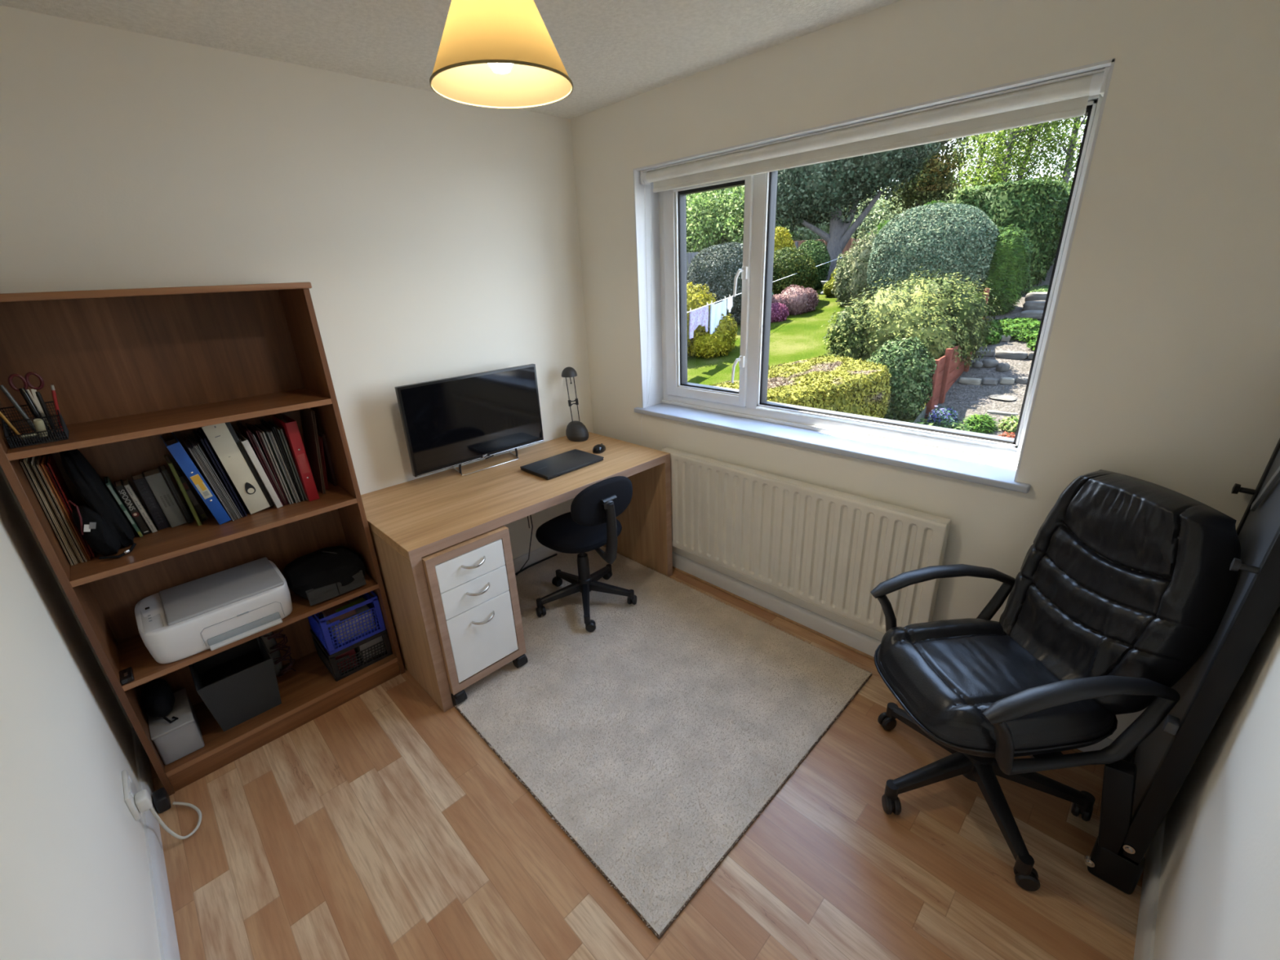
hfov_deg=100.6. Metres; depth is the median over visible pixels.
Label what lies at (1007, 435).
flowers
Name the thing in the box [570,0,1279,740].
wall
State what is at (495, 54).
pendant lamp
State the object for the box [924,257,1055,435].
gravel path
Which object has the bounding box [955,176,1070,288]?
hedge
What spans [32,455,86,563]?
folder
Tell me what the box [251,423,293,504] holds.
document folder
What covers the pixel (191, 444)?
document folder
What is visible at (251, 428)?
document folder
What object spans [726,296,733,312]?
sock
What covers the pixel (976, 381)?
stone slab
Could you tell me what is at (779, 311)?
clump
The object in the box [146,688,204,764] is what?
plastic box
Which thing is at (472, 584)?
drawer unit
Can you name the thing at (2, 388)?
pen
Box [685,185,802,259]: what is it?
tree
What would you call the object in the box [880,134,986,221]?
tree
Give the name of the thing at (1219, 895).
wall
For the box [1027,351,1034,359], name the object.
stone slab
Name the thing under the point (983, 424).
spiky plant
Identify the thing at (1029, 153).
tree
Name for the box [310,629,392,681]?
plastic crate
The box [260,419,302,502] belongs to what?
document folder
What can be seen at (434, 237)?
wall
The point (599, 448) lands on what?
mouse
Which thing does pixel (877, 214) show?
thicket
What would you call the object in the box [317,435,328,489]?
folder
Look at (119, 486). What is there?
book
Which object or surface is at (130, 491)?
print
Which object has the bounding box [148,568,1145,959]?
floor
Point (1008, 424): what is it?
plant
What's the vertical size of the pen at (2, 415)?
0.121 m
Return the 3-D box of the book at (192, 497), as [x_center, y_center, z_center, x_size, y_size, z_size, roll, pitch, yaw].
[-1.610,0.055,1.903,0.103,0.177,0.045,18,29,42]
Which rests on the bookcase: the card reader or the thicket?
the card reader
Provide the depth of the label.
1.80 m
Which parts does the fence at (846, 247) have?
board panel, board panel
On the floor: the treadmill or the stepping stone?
the treadmill
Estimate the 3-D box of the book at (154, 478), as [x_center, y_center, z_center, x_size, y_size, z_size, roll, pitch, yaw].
[-1.665,0.061,1.861,0.084,0.200,0.060,18,29,42]
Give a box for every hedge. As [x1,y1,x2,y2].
[708,355,891,418]
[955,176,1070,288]
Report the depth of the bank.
6.46 m
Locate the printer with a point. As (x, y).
(218, 610)
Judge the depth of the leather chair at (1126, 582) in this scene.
1.44 m
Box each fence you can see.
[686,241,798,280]
[793,238,859,255]
[924,286,990,422]
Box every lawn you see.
[687,255,925,422]
[1023,284,1048,293]
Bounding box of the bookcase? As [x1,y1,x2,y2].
[0,281,404,795]
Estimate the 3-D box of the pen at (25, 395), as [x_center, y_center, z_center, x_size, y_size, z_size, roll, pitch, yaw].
[-1.739,-0.195,1.527,0.026,0.141,0.015,-4,21,-5]
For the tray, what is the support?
on the printer
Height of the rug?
0.018 m
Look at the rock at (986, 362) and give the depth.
7.87 m
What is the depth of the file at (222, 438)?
1.88 m
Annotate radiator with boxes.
[661,447,951,634]
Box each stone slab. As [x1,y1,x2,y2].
[958,377,981,385]
[973,349,994,356]
[982,377,999,385]
[986,409,1017,416]
[995,351,1028,359]
[1000,377,1014,384]
[1015,377,1028,383]
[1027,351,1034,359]
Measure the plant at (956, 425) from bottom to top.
0.525 m
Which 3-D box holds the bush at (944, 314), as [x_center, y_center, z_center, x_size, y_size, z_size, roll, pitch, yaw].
[4.037,-2.303,7.944,2.396,1.669,2.020,-16,25,-31]
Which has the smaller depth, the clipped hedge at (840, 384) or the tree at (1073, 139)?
the clipped hedge at (840, 384)
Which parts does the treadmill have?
folded leg, knob, knob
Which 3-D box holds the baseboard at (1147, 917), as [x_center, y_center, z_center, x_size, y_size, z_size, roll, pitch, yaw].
[0.858,1.283,0.952,0.017,0.092,2.352,18,29,42]
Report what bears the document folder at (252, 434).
on the bookcase
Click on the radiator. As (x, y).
(828, 549)
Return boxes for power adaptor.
[152,787,170,813]
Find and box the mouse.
[592,443,605,453]
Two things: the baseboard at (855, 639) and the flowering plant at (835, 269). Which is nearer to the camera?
the baseboard at (855, 639)
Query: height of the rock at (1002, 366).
0.155 m
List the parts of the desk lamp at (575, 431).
rod, rod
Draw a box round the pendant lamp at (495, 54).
[429,0,573,108]
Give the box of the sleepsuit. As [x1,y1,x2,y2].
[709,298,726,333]
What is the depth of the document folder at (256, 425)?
1.97 m
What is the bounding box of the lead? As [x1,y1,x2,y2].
[134,789,201,839]
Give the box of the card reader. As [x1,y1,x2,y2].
[119,666,134,684]
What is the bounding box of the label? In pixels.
[190,474,206,490]
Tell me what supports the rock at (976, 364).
on the gravel path
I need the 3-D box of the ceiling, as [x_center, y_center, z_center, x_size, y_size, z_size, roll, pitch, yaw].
[-0.138,-1.274,1.068,2.962,0.120,2.752,18,29,42]
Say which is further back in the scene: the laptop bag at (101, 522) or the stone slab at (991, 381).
the stone slab at (991, 381)
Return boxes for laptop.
[520,448,604,479]
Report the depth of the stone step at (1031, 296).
10.37 m
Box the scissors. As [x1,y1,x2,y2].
[8,372,53,432]
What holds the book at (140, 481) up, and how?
on the bookcase
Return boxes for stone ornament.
[820,280,827,293]
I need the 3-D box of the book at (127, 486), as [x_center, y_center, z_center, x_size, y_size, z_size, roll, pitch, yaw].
[-1.713,0.089,1.820,0.084,0.182,0.034,18,29,42]
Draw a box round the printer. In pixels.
[134,556,292,663]
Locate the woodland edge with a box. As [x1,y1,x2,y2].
[686,168,1072,252]
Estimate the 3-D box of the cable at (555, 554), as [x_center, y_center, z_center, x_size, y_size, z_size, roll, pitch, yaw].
[-0.740,0.550,3.058,0.037,0.013,0.650,18,29,42]
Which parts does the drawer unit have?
drawer, handle, drawer, handle, drawer, handle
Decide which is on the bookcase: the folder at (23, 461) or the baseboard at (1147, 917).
the folder at (23, 461)
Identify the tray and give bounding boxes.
[209,617,282,650]
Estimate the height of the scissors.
0.179 m
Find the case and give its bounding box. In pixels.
[141,678,178,723]
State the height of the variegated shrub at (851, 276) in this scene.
1.816 m
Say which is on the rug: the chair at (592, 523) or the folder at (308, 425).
the chair at (592, 523)
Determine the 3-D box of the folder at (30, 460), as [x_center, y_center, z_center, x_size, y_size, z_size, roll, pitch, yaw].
[-1.808,0.082,1.643,0.191,0.331,0.011,18,30,42]
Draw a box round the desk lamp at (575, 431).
[561,366,588,441]
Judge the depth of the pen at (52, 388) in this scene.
1.53 m
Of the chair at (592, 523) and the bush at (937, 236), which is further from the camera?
the bush at (937, 236)
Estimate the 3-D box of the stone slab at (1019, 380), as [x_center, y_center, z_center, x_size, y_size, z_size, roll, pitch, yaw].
[5.208,-1.358,7.226,0.159,0.085,0.138,13,26,35]
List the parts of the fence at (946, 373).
post, board panel, post, board panel, post, post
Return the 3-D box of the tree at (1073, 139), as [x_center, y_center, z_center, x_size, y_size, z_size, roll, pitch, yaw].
[15.749,-12.573,19.301,5.271,7.030,5.039,-15,24,-28]
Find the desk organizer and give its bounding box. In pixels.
[0,400,69,448]
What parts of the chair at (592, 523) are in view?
leg, leg, seat, leg, leg, backrest, knob, leg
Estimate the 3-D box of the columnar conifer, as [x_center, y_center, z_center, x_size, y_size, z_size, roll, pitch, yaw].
[6.805,-3.934,10.123,1.107,1.705,1.112,-19,27,-36]
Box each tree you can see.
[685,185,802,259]
[775,141,941,280]
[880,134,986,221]
[943,124,1039,203]
[949,121,1059,192]
[954,120,1066,190]
[970,115,1084,186]
[1006,115,1087,193]
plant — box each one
[829,268,838,280]
[909,417,973,431]
[962,413,999,434]
[995,413,1019,434]
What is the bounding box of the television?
[394,364,543,477]
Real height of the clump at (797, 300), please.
0.806 m
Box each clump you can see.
[770,302,789,322]
[771,284,819,315]
[925,404,961,427]
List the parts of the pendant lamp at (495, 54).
bulb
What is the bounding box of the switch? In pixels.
[129,789,133,797]
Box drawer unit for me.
[421,525,528,705]
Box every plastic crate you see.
[307,591,386,654]
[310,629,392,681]
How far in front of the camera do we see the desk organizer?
1.50 m
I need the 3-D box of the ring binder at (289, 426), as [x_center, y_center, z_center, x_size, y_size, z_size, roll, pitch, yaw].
[-1.333,-0.089,2.056,0.202,0.311,0.036,18,30,42]
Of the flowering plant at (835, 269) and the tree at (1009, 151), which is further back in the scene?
the tree at (1009, 151)
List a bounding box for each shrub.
[686,281,737,358]
[772,246,818,297]
[773,226,796,252]
[797,240,831,291]
[831,226,878,306]
[865,336,936,420]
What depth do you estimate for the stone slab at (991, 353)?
8.30 m
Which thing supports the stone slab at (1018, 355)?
on the gravel path
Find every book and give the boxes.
[104,476,142,537]
[114,479,151,535]
[122,479,157,533]
[131,472,169,530]
[142,466,186,527]
[159,464,193,523]
[164,454,201,525]
[176,469,208,520]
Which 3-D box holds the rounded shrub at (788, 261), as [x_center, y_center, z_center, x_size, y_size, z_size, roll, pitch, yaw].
[3.751,-5.178,13.643,1.558,1.498,1.582,-18,26,-34]
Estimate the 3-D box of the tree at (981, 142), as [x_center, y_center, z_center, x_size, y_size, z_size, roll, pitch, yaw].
[14.547,-13.832,22.109,4.913,7.163,5.044,4,22,15]
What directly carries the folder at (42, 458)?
on the bookcase
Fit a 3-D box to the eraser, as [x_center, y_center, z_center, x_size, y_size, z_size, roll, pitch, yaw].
[-1.692,-0.123,1.470,0.012,0.008,0.030,13,26,34]
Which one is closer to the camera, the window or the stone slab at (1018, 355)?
the window
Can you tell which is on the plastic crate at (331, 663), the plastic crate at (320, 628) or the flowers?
the plastic crate at (320, 628)
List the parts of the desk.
panel, panel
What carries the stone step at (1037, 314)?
on the gravel path
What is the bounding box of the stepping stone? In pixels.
[989,394,1017,400]
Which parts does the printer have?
control panel, scanner lid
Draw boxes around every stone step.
[1020,310,1043,319]
[1022,300,1045,310]
[1024,292,1047,302]
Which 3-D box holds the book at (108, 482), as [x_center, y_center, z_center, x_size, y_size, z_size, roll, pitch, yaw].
[-1.737,0.091,1.787,0.095,0.204,0.034,18,29,42]
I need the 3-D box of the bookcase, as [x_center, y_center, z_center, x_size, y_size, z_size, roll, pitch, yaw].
[-1.490,0.177,1.918,0.357,1.635,0.841,18,29,42]
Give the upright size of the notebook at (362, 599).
0.006 m
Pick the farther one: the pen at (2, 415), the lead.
the lead
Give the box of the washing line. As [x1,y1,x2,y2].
[687,257,841,312]
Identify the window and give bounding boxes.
[657,93,1102,466]
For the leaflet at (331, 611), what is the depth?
2.23 m
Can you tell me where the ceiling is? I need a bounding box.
[0,0,901,119]
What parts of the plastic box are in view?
lid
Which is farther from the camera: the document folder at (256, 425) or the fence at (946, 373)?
the fence at (946, 373)
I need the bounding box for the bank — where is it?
[913,405,926,422]
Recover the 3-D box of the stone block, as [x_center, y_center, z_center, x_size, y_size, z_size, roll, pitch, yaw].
[6.040,-2.391,8.922,0.355,0.105,0.170,18,29,42]
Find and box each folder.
[20,457,76,565]
[26,456,81,564]
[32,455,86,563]
[38,454,90,559]
[44,453,94,557]
[180,435,242,520]
[192,429,247,517]
[236,422,285,506]
[245,422,289,504]
[249,431,287,505]
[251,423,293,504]
[253,423,295,502]
[256,423,300,503]
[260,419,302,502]
[268,421,306,501]
[299,408,325,493]
[316,430,337,486]
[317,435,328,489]
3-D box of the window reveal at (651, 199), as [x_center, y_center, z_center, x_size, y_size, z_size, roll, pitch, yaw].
[0.673,-0.751,2.207,1.755,1.178,0.176,18,29,42]
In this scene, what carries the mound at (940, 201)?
on the lawn at (799, 337)
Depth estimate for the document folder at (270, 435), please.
1.97 m
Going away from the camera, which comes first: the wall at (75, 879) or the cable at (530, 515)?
the wall at (75, 879)
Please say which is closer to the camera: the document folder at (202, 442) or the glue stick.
the glue stick
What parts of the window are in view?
handle, handle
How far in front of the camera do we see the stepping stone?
6.86 m
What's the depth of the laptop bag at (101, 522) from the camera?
1.63 m
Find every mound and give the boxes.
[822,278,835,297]
[834,200,948,280]
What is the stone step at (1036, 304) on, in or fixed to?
on the gravel path
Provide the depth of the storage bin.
2.01 m
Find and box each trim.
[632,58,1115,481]
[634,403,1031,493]
[672,566,1104,765]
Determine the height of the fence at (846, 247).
1.350 m
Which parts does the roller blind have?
bead chain, head rail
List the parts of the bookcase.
panel, shelf, panel, shelf, shelf, shelf, cable coil, panel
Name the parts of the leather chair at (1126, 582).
leg, leg, armrest, arm frame, seat, leg, leg, armrest, arm frame, backrest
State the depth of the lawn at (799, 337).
10.15 m
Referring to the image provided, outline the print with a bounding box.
[127,487,153,530]
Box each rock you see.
[972,361,982,368]
[982,359,999,367]
[995,362,1010,372]
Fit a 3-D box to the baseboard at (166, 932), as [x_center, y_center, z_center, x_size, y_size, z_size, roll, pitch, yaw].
[-0.937,1.298,1.109,2.762,0.092,0.017,18,29,42]
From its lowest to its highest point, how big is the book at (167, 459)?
0.237 m
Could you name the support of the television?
on the desk
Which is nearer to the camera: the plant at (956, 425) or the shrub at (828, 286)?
the plant at (956, 425)
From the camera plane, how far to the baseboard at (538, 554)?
3.18 m
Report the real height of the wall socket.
0.086 m
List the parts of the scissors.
handle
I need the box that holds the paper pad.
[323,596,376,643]
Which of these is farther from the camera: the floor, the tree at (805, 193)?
the tree at (805, 193)
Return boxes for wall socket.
[121,769,140,820]
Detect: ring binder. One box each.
[160,431,231,524]
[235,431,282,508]
[271,413,319,501]
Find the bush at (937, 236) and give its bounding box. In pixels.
[866,201,999,295]
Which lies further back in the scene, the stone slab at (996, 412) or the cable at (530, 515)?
the stone slab at (996, 412)
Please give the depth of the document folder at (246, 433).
1.94 m
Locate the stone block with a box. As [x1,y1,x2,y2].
[1000,334,1012,341]
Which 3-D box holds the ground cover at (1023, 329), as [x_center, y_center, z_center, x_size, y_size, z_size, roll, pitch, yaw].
[6.523,-2.373,8.771,1.864,0.518,2.145,-11,23,-22]
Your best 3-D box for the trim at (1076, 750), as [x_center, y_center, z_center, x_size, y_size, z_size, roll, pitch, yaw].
[0.700,0.678,2.632,2.722,0.010,0.013,18,29,42]
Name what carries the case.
on the plastic box
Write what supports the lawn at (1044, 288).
on the gravel path
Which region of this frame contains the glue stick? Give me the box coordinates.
[32,418,48,436]
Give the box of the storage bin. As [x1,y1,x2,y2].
[188,635,281,731]
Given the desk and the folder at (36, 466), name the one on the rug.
the desk
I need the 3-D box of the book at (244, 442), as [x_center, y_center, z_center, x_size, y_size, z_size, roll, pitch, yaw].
[-1.436,-0.039,1.991,0.188,0.274,0.060,18,29,42]
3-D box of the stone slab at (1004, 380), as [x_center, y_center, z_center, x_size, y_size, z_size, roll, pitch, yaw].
[5.040,-1.360,7.286,0.167,0.089,0.126,11,25,32]
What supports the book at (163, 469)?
on the bookcase
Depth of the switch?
1.57 m
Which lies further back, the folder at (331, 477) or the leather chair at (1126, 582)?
the folder at (331, 477)
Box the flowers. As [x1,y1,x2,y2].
[998,431,1015,438]
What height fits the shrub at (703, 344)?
1.528 m
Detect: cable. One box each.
[515,515,533,575]
[515,553,557,575]
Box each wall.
[0,4,593,728]
[0,471,160,959]
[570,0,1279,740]
[1152,604,1279,959]
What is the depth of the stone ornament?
14.35 m
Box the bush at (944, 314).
[821,265,1001,369]
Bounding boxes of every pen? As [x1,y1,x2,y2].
[0,385,35,431]
[0,411,22,439]
[18,387,48,435]
[35,391,56,434]
[50,384,62,432]
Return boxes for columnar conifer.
[975,223,1033,315]
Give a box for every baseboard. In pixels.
[131,546,559,728]
[131,727,180,959]
[671,551,1113,751]
[1133,816,1165,959]
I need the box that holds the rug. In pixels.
[450,546,871,939]
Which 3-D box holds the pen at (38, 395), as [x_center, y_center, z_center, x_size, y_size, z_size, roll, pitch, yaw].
[-1.726,-0.194,1.545,0.014,0.125,0.010,18,29,42]
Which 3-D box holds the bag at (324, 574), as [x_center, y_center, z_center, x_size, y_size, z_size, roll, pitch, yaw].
[-1.288,0.374,2.175,0.270,0.126,0.269,18,29,42]
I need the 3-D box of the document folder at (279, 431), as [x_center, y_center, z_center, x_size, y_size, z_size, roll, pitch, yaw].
[-1.369,-0.075,2.055,0.191,0.289,0.027,18,29,42]
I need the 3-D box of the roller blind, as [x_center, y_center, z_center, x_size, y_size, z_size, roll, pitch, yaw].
[0.634,-0.658,2.198,1.733,1.328,0.133,18,29,42]
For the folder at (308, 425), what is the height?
0.328 m
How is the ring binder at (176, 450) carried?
on the bookcase
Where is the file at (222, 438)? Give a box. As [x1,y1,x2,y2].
[199,422,274,514]
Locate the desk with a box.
[360,431,672,712]
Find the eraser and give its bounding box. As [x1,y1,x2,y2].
[20,433,36,438]
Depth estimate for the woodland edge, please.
25.34 m
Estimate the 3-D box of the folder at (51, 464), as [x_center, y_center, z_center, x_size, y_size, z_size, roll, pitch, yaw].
[-1.795,0.078,1.674,0.167,0.315,0.010,18,30,42]
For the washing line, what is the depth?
10.57 m
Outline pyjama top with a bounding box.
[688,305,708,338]
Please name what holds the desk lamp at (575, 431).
on the desk
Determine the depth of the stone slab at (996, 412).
6.48 m
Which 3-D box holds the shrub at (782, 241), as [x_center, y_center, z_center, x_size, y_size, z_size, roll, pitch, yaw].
[3.651,-5.838,14.448,1.176,1.933,1.194,-15,24,-28]
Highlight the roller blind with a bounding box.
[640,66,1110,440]
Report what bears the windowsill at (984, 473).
attached to the wall at (1162, 366)
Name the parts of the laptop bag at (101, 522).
cord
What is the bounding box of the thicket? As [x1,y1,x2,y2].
[784,181,991,245]
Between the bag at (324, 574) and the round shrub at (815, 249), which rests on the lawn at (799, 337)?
the round shrub at (815, 249)
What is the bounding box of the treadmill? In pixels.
[1084,438,1279,894]
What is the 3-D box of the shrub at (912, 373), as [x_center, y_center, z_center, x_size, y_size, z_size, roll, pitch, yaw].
[2.999,-1.183,6.359,0.946,1.069,0.815,7,23,22]
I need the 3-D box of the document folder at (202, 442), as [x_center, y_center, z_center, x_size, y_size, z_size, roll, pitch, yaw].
[-1.516,-0.024,1.917,0.188,0.306,0.055,18,29,42]
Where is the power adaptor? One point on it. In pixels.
(161, 798)
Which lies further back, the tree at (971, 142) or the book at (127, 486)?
the tree at (971, 142)
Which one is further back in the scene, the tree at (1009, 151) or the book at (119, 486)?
the tree at (1009, 151)
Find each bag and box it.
[59,448,136,559]
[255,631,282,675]
[284,546,366,605]
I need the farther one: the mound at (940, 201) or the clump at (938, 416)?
the mound at (940, 201)
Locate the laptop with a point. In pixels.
(554, 466)
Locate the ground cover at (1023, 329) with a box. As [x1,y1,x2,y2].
[982,316,1040,350]
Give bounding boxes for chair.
[535,475,636,631]
[870,469,1240,891]
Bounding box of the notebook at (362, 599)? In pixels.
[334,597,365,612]

